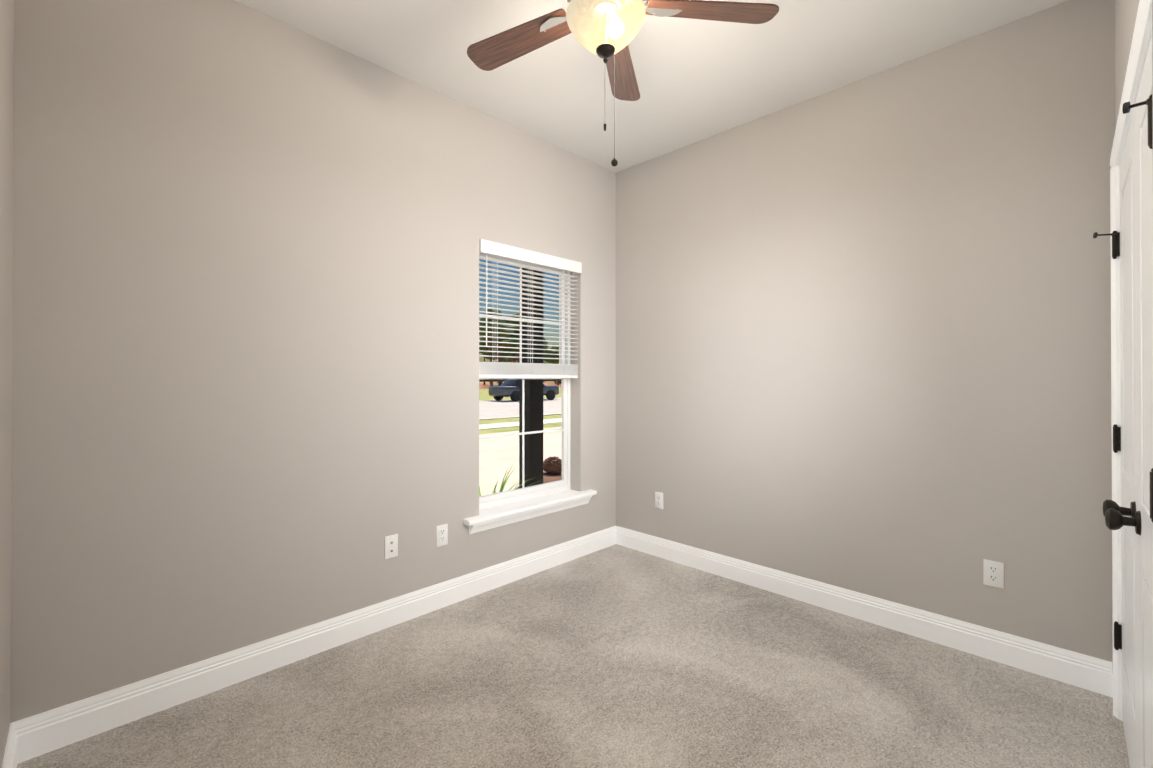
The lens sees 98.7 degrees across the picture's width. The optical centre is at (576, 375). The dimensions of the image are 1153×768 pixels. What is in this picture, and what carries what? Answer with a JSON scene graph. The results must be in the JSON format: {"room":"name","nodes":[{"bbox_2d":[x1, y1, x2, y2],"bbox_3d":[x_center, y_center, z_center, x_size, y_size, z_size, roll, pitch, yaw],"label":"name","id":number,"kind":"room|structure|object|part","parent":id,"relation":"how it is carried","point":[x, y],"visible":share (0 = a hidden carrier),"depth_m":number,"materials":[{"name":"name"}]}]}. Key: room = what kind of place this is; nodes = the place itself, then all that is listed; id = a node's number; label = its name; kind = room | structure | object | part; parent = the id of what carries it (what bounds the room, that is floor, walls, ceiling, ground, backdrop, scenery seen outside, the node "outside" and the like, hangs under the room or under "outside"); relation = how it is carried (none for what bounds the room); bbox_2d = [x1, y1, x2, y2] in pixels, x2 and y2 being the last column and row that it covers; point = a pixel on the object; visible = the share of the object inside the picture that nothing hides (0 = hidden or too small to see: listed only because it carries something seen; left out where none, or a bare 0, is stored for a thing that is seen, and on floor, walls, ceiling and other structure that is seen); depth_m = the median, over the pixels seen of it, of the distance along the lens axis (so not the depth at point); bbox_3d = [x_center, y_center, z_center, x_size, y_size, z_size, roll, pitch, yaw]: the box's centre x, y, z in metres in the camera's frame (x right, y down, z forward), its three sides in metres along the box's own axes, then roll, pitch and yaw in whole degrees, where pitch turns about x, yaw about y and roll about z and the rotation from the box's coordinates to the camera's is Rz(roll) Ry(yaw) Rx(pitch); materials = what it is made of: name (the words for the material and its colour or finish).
{"room":"bedroom","nodes":[
{"label":"bedroom","id":0,"kind":"room"},
{"bbox_2d":[0,0,13,767],"bbox_3d":[-0.935,-0.151,0.616,2.740,2.840,0.140,0,0,45],"label":"wall","id":1,"kind":"structure","parent":0,"point":[6,141],"depth_m":1.49,"materials":[{"name":"beige paint"}]},
{"bbox_2d":[2,718,25,767],"bbox_3d":[-0.923,1.203,0.707,2.580,0.133,0.016,0,0,45],"label":"baseboard","id":2,"kind":"structure","parent":1,"relation":"attached to","point":[15,750],"depth_m":1.61,"materials":[{"name":"white paint"}]},
{"bbox_2d":[10,0,615,722],"bbox_3d":[-0.828,-0.141,2.765,0.140,2.840,3.340,0,0,45],"label":"wall","id":3,"kind":"structure","parent":0,"point":[246,340],"depth_m":2.09,"materials":[{"name":"beige paint"}]},
{"bbox_2d":[15,526,613,759],"bbox_3d":[-0.772,1.213,2.704,0.016,0.133,3.060,0,0,45],"label":"baseboard","id":4,"kind":"structure","parent":3,"relation":"attached to","point":[50,730],"depth_m":2.13,"materials":[{"name":"white paint"}]},
{"bbox_2d":[385,534,397,558],"bbox_3d":[-0.945,0.876,2.533,0.014,0.115,0.070,0,0,45],"label":"outlet","id":5,"kind":"object","parent":3,"relation":"attached to","point":[391,546],"visible":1,"depth_m":2.53,"materials":[{"name":"white plastic"}]},
{"bbox_2d":[436,524,447,546],"bbox_3d":[-0.743,0.885,2.740,0.009,0.115,0.070,0,0,45],"label":"outlet","id":6,"kind":"object","parent":3,"relation":"attached to","point":[441,535],"visible":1,"depth_m":2.74,"materials":[{"name":"white plastic"}]},
{"bbox_2d":[464,239,596,533],"bbox_3d":[-0.309,0.058,3.261,0.225,1.722,1.065,0,0,45],"label":"window","id":7,"kind":"structure","parent":3,"relation":"in","point":[508,507],"depth_m":3.26,"materials":[{"name":"white plastic"}]},
{"bbox_3d":[-0.363,0.012,3.315,0.073,1.630,0.855,0,0,45],"label":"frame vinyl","id":8,"kind":"part","parent":7,"relation":"part of","materials":[{"name":"white plastic"}]},
{"bbox_2d":[17,544,1129,767],"bbox_3d":[0.356,1.334,1.581,3.800,0.120,3.660,0,0,45],"label":"floor","id":9,"kind":"structure","parent":0,"point":[616,656],"depth_m":1.96,"materials":[{"name":"carpet"}]},
{"bbox_2d":[234,0,1067,172],"bbox_3d":[0.356,-1.626,1.595,3.800,0.120,3.660,0,0,45],"label":"ceiling","id":10,"kind":"structure","parent":0,"point":[698,80],"depth_m":2.43,"materials":[{"name":"paint"}]},
{"bbox_2d":[467,0,778,166],"bbox_3d":[0.068,-1.165,1.743,1.208,0.802,1.178,0,0,45],"label":"ceiling fan","id":11,"kind":"object","parent":10,"relation":"hanging from","point":[606,31],"visible":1,"depth_m":1.81,"materials":[{"name":"brown wood"}]},
{"bbox_3d":[-0.230,-1.321,1.963,0.478,0.006,0.134,0,-12,31],"label":"blade","id":12,"kind":"part","parent":11,"relation":"part of","materials":[{"name":"brown wood"}]},
{"bbox_3d":[0.103,-1.217,1.762,0.282,0.127,0.282,0,0,45],"label":"lamp shade","id":13,"kind":"part","parent":11,"relation":"part of","materials":[{"name":"white glass"}]},
{"label":"blade","id":14,"kind":"part","parent":11,"relation":"part of","materials":[{"name":"brown wood"}]},
{"label":"blade","id":15,"kind":"part","parent":11,"relation":"part of","materials":[{"name":"brown wood"}]},
{"bbox_2d":[616,0,1114,673],"bbox_3d":[1.541,-0.141,2.666,3.360,2.840,0.140,0,0,45],"label":"wall","id":16,"kind":"structure","parent":0,"point":[864,336],"depth_m":2.48,"materials":[{"name":"beige paint"}]},
{"bbox_2d":[655,491,662,508],"bbox_3d":[0.584,0.886,3.508,0.070,0.115,0.009,0,0,45],"label":"outlet","id":17,"kind":"object","parent":16,"relation":"attached to","point":[659,500],"visible":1,"depth_m":3.50,"materials":[{"name":"white plastic"}]},
{"bbox_2d":[614,526,1112,697],"bbox_3d":[1.219,1.213,2.860,2.580,0.133,0.030,0,0,45],"label":"baseboard","id":18,"kind":"structure","parent":16,"relation":"attached to","point":[1083,671],"depth_m":2.46,"materials":[{"name":"white paint"}]},
{"bbox_2d":[983,559,1003,588],"bbox_3d":[1.873,0.892,2.226,0.070,0.115,0.009,0,0,45],"label":"outlet","id":19,"kind":"object","parent":16,"relation":"attached to","point":[993,573],"visible":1,"depth_m":2.22,"materials":[{"name":"white plastic"}]},
{"bbox_2d":[1115,0,1139,129],"bbox_3d":[1.115,-0.150,0.833,0.140,2.840,3.060,0,0,45],"label":"wall","id":20,"kind":"structure","parent":0,"point":[1126,11],"depth_m":1.71,"materials":[{"name":"beige paint"}]},
{"bbox_2d":[1093,231,1135,649],"bbox_3d":[1.781,0.239,1.647,0.069,1.557,0.599,0,0,45],"label":"hardware piece","id":21,"kind":"object","parent":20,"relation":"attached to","point":[1111,504],"visible":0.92,"depth_m":1.83,"materials":[{"name":"black metal"}]},
{"bbox_2d":[1119,102,1138,767],"bbox_3d":[1.801,0.247,1.594,0.036,2.030,0.626,0,0,45],"label":"closet door","id":22,"kind":"structure","parent":20,"relation":"in","point":[1129,475],"depth_m":1.57,"materials":[{"name":"white paint"}]},
{"bbox_2d":[1105,94,1152,535],"bbox_3d":[1.305,0.236,1.167,0.066,1.557,0.599,0,0,45],"label":"hardware piece","id":23,"kind":"object","parent":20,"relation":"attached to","point":[1115,519],"visible":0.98,"depth_m":1.31,"materials":[{"name":"black metal"}]},
{"bbox_2d":[1110,0,1152,720],"bbox_3d":[1.608,0.214,1.342,0.160,2.117,1.394,0,0,45],"label":"trim","id":24,"kind":"structure","parent":20,"relation":"attached to","point":[1143,30],"depth_m":1.84,"materials":[{"name":"white paint"}]},
{"bbox_2d":[1136,34,1152,767],"bbox_3d":[1.358,0.245,1.148,0.036,2.030,0.626,0,0,45],"label":"closet door","id":25,"kind":"structure","parent":20,"relation":"in","point":[1144,218],"depth_m":1.24,"materials":[{"name":"white paint"}]},
{"label":"outside","id":26,"kind":"structure","parent":0,"visible":0},
{"bbox_2d":[479,381,561,434],"bbox_3d":[-63.641,1.946,95.602,219.840,0.060,280.000,0,0,45],"label":"lawn","id":27,"kind":"structure","parent":26,"point":[483,394],"depth_m":16.55,"materials":[{"name":"green plant"}]},
{"bbox_2d":[479,465,542,495],"bbox_3d":[-0.742,1.088,3.865,1.197,0.764,1.258,0,0,45],"label":"plant","id":28,"kind":"object","parent":27,"relation":"on","point":[502,485],"depth_m":3.94,"materials":[{"name":"green plant"}]},
{"bbox_2d":[479,309,560,385],"bbox_3d":[-10.065,-4.586,117.767,28.540,13.212,88.405,0,0,-7],"label":"pines","id":29,"kind":"object","parent":27,"relation":"on","point":[514,360],"depth_m":86.62,"materials":[{"name":"green plant"}]},
{"bbox_2d":[479,381,561,495],"bbox_3d":[-5.295,1.891,93.985,134.855,0.035,280.000,0,0,45],"label":"ground outside","id":30,"kind":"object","parent":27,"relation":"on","point":[498,457],"depth_m":10.91,"materials":[{"name":"beige concrete"}]},
{"bbox_2d":[489,379,558,401],"bbox_3d":[-3.309,0.853,31.788,1.920,1.495,4.500,0,0,45],"label":"car","id":31,"kind":"object","parent":30,"relation":"on","point":[508,388],"depth_m":30.53,"materials":[{"name":"grey metal"}]},
{"bbox_2d":[517,267,542,488],"bbox_3d":[-0.495,-0.106,5.439,0.250,3.165,0.250,0,0,45],"label":"porch post","id":32,"kind":"object","parent":30,"relation":"on","point":[533,443],"depth_m":5.37,"materials":[{"name":"black wood"}]},
{"bbox_2d":[479,361,561,381],"bbox_3d":[-15.847,-1.442,199.635,18.224,7.683,186.284,0,0,45],"label":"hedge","id":33,"kind":"object","parent":27,"relation":"on","point":[487,380],"depth_m":180.10,"materials":[{"name":"plant"}]},
{"bbox_2d":[543,456,561,483],"bbox_3d":[-0.331,1.341,7.271,0.840,0.298,1.134,0,0,45],"label":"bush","id":34,"kind":"object","parent":27,"relation":"on","point":[552,467],"depth_m":7.18,"materials":[{"name":"brown plant"}]}
]}

